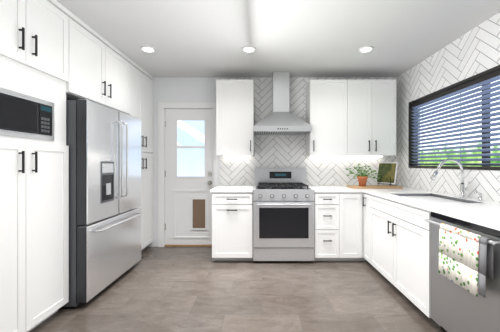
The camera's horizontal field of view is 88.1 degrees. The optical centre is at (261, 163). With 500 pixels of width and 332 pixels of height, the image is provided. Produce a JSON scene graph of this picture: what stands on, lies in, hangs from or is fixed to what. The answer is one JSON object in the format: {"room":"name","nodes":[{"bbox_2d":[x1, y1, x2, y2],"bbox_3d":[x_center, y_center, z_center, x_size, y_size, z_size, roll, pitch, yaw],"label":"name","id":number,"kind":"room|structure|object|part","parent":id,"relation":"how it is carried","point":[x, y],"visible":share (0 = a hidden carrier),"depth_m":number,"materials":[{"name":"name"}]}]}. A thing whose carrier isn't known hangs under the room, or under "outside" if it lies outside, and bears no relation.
{"room":"kitchen","nodes":[
{"label":"kitchen","id":0,"kind":"room"},
{"bbox_2d":[72,13,131,115],"bbox_3d":[-1.956,-0.949,2.667,0.641,0.689,1.074,0,0,0],"label":"upper cabinet","id":1,"kind":"object","parent":0,"relation":"attached to","point":[101,73],"depth_m":2.59,"materials":[{"name":"white paint"}]},
{"bbox_2d":[29,247,443,331],"bbox_3d":[-0.125,1.300,1.115,4.610,0.100,5.830,0,0,0],"label":"floor","id":2,"kind":"structure","parent":0,"point":[176,289],"depth_m":2.35,"materials":[{"name":"tile"}]},
{"bbox_2d":[0,0,71,331],"bbox_3d":[-1.956,-0.021,1.760,0.641,2.544,0.855,0,0,0],"label":"tall cabinet","id":3,"kind":"object","parent":2,"relation":"on","point":[57,53],"depth_m":1.86,"materials":[{"name":"white paint"}]},
{"bbox_2d":[0,87,53,140],"bbox_3d":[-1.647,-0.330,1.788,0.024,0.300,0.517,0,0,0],"label":"built-in microwave","id":4,"kind":"object","parent":3,"relation":"in","point":[24,115],"visible":1,"depth_m":1.79,"materials":[{"name":"silver metal"}]},
{"bbox_2d":[59,99,140,308],"bbox_3d":[-1.875,0.350,2.695,0.770,1.800,1.002,0,0,0],"label":"fridge","id":5,"kind":"object","parent":2,"relation":"on","point":[71,128],"depth_m":2.35,"materials":[{"name":"metal"}]},
{"bbox_3d":[-1.536,0.320,2.695,0.091,1.740,1.002,0,0,0],"label":"fridge door","id":6,"kind":"part","parent":5,"relation":"part of","materials":[{"name":"silver metal"}]},
{"bbox_2d":[132,61,153,250],"bbox_3d":[-1.956,-0.021,3.541,0.641,2.544,0.674,0,0,0],"label":"tall cabinet","id":7,"kind":"object","parent":2,"relation":"on","point":[142,83],"depth_m":3.64,"materials":[{"name":"white paint"}]},
{"bbox_2d":[210,185,253,260],"bbox_3d":[-0.383,0.790,3.535,0.534,0.920,0.684,0,0,0],"label":"base cabinet","id":8,"kind":"object","parent":2,"relation":"on","point":[232,222],"visible":1,"depth_m":3.23,"materials":[{"name":"white paint"}]},
{"bbox_2d":[253,168,314,261],"bbox_3d":[0.272,0.657,3.514,0.764,1.185,0.725,0,0,0],"label":"stove","id":9,"kind":"object","parent":2,"relation":"on","point":[283,215],"visible":1,"depth_m":3.21,"materials":[{"name":"silver metal"}]},
{"bbox_2d":[314,189,343,260],"bbox_3d":[0.840,0.805,3.551,0.362,0.890,0.651,0,0,0],"label":"base cabinet","id":10,"kind":"object","parent":2,"relation":"on","point":[329,207],"depth_m":3.23,"materials":[{"name":"white paint"}]},
{"bbox_2d":[308,185,407,192],"bbox_3d":[1.343,0.345,3.548,1.368,0.030,0.657,0,0,0],"label":"countertop","id":11,"kind":"structure","parent":10,"relation":"on","point":[319,188],"depth_m":3.41,"materials":[{"name":"white stone"}]},
{"bbox_2d":[346,185,402,187],"bbox_3d":[1.530,0.320,3.550,0.660,0.019,0.300,0,0,0],"label":"cutting board","id":12,"kind":"object","parent":11,"relation":"on","point":[373,186],"visible":1,"depth_m":3.48,"materials":[{"name":"brown wood"}]},
{"bbox_2d":[345,164,379,185],"bbox_3d":[1.362,0.155,3.499,0.456,0.308,0.418,0,0,0],"label":"potted plant","id":13,"kind":"object","parent":12,"relation":"on","point":[363,178],"visible":1,"depth_m":3.49,"materials":[{"name":"green plant"}]},
{"bbox_2d":[376,162,397,185],"bbox_3d":[1.750,0.147,3.623,0.229,0.324,0.266,0,0,0],"label":"picture frame","id":14,"kind":"object","parent":12,"relation":"on","point":[387,171],"visible":1,"depth_m":3.61,"materials":[{"name":"green paper"}]},
{"bbox_2d":[344,193,355,260],"bbox_3d":[1.104,0.805,3.551,0.280,0.890,0.651,0,0,0],"label":"base cabinet","id":15,"kind":"object","parent":2,"relation":"on","point":[349,198],"depth_m":3.23,"materials":[{"name":"white paint"}]},
{"bbox_2d":[364,193,367,260],"bbox_3d":[1.651,0.805,3.117,0.752,0.890,0.265,0,0,0],"label":"base cabinet","id":16,"kind":"object","parent":2,"relation":"on","point":[365,194],"depth_m":3.18,"materials":[{"name":"white paint"}]},
{"bbox_2d":[368,193,495,325],"bbox_3d":[1.651,0.805,2.529,0.752,0.890,1.122,0,0,0],"label":"base cabinet","id":17,"kind":"object","parent":2,"relation":"on","point":[385,233],"depth_m":2.34,"materials":[{"name":"white paint"}]},
{"bbox_2d":[364,189,499,230],"bbox_3d":[1.648,0.345,1.785,0.758,0.030,2.870,0,0,0],"label":"countertop","id":18,"kind":"structure","parent":17,"relation":"on","point":[488,216],"depth_m":1.89,"materials":[{"name":"white stone"}]},
{"bbox_2d":[396,193,491,204],"bbox_3d":[1.637,0.451,2.500,0.499,0.238,0.724,0,0,0],"label":"sink","id":19,"kind":"object","parent":18,"relation":"in","point":[432,198],"depth_m":2.51,"materials":[{"name":"white ceramic"}]},
{"bbox_2d":[430,158,469,197],"bbox_3d":[1.803,0.140,2.480,0.344,0.378,0.101,0,0,0],"label":"faucet","id":20,"kind":"object","parent":18,"relation":"on","point":[463,189],"visible":1,"depth_m":2.49,"materials":[{"name":"silver metal"}]},
{"bbox_2d":[474,192,483,200],"bbox_3d":[1.930,0.290,2.300,0.081,0.078,0.039,0,0,0],"label":"soap pump","id":21,"kind":"object","parent":18,"relation":"on","point":[480,197],"visible":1,"depth_m":2.29,"materials":[{"name":"silver metal"}]},
{"bbox_2d":[424,212,499,331],"bbox_3d":[1.609,0.807,1.665,0.763,0.886,0.596,0,0,0],"label":"dishwasher","id":22,"kind":"object","parent":2,"relation":"on","point":[455,307],"visible":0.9,"depth_m":1.65,"materials":[{"name":"metal"}]},
{"bbox_2d":[438,223,492,297],"bbox_3d":[1.232,0.578,1.584,0.050,0.344,0.366,0,0,0],"label":"hanging towel","id":23,"kind":"object","parent":22,"relation":"hanging from","point":[465,259],"visible":1,"depth_m":1.54,"materials":[{"name":"white fabric"}]},
{"bbox_2d":[147,77,396,246],"bbox_3d":[-0.200,-0.022,3.955,4.460,2.545,0.150,0,0,0],"label":"wall","id":24,"kind":"structure","parent":0,"point":[279,151],"depth_m":3.88,"materials":[{"name":"white tile"}]},
{"bbox_2d":[158,102,216,246],"bbox_3d":[-1.113,0.168,3.947,0.885,2.165,0.166,0,0,0],"label":"door frame","id":25,"kind":"structure","parent":24,"relation":"attached to","point":[162,106],"depth_m":3.86,"materials":[{"name":"white wood"}]},
{"bbox_2d":[165,109,212,246],"bbox_3d":[-1.103,0.212,3.902,0.732,2.073,0.155,0,0,0],"label":"back door","id":26,"kind":"structure","parent":24,"relation":"in","point":[188,211],"depth_m":3.90,"materials":[{"name":"white wood"}]},
{"bbox_2d":[216,80,253,156],"bbox_3d":[-0.373,-0.624,3.685,0.514,1.052,0.384,0,0,0],"label":"upper cabinet","id":27,"kind":"object","parent":24,"relation":"attached to","point":[234,118],"visible":1,"depth_m":3.53,"materials":[{"name":"white paint"}]},
{"bbox_2d":[254,72,311,135],"bbox_3d":[0.272,-0.856,3.622,0.764,0.872,0.508,0,0,0],"label":"range hood","id":28,"kind":"object","parent":24,"relation":"attached to","point":[280,120],"visible":1,"depth_m":3.60,"materials":[{"name":"metal"}]},
{"bbox_2d":[306,80,395,156],"bbox_3d":[1.247,-0.624,3.685,1.178,1.052,0.384,0,0,0],"label":"upper cabinet","id":29,"kind":"object","parent":24,"relation":"attached to","point":[350,118],"visible":1,"depth_m":3.53,"materials":[{"name":"white paint"}]},
{"bbox_2d":[57,0,499,76],"bbox_3d":[-0.125,-1.345,1.115,4.610,0.100,5.830,0,0,0],"label":"ceiling","id":30,"kind":"structure","parent":0,"point":[293,38],"depth_m":2.55,"materials":[{"name":"white paint"}]},
{"bbox_2d":[140,46,155,52],"bbox_3d":[-1.290,-1.288,2.920,0.164,0.012,0.164,0,0,0],"label":"recessed light","id":31,"kind":"object","parent":30,"relation":"in","point":[147,49],"visible":0.98,"depth_m":2.92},
{"bbox_2d":[242,46,255,52],"bbox_3d":[-0.147,-1.288,2.920,0.164,0.012,0.164,0,0,0],"label":"recessed light","id":32,"kind":"object","parent":30,"relation":"in","point":[248,49],"visible":0.98,"depth_m":2.92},
{"bbox_2d":[358,46,373,52],"bbox_3d":[1.176,-1.288,2.920,0.164,0.012,0.164,0,0,0],"label":"recessed light","id":33,"kind":"object","parent":30,"relation":"in","point":[365,49],"visible":0.92,"depth_m":2.92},
{"bbox_2d":[397,12,499,201],"bbox_3d":[2.105,-0.022,1.115,0.150,2.545,5.830,0,0,0],"label":"wall","id":34,"kind":"structure","parent":0,"point":[474,51],"depth_m":2.79,"materials":[{"name":"tile"}]},
{"bbox_2d":[408,65,499,169],"bbox_3d":[2.075,-0.390,2.430,0.110,0.898,2.258,0,0,0],"label":"window","id":35,"kind":"structure","parent":34,"relation":"in","point":[478,78],"depth_m":2.73,"materials":[{"name":"black metal"}]},
{"bbox_2d":[411,75,499,165],"bbox_3d":[2.061,-0.369,2.430,0.044,0.780,2.188,0,0,0],"label":"window shade","id":36,"kind":"object","parent":35,"relation":"attached to","point":[422,110],"visible":0.98,"depth_m":2.67,"materials":[{"name":"blue plastic"}]},
{"label":"outside","id":37,"kind":"structure","parent":0,"visible":0},
{"bbox_2d":[420,80,499,166],"bbox_3d":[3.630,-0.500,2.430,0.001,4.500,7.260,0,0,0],"label":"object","id":38,"kind":"structure","parent":37,"point":[478,157],"depth_m":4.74,"materials":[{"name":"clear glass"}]},
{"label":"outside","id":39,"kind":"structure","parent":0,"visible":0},
{"bbox_2d":[177,120,204,175],"bbox_3d":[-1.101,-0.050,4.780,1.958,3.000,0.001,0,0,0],"label":"window","id":40,"kind":"structure","parent":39,"point":[190,161],"depth_m":4.78,"materials":[{"name":"clear glass"}]}
]}

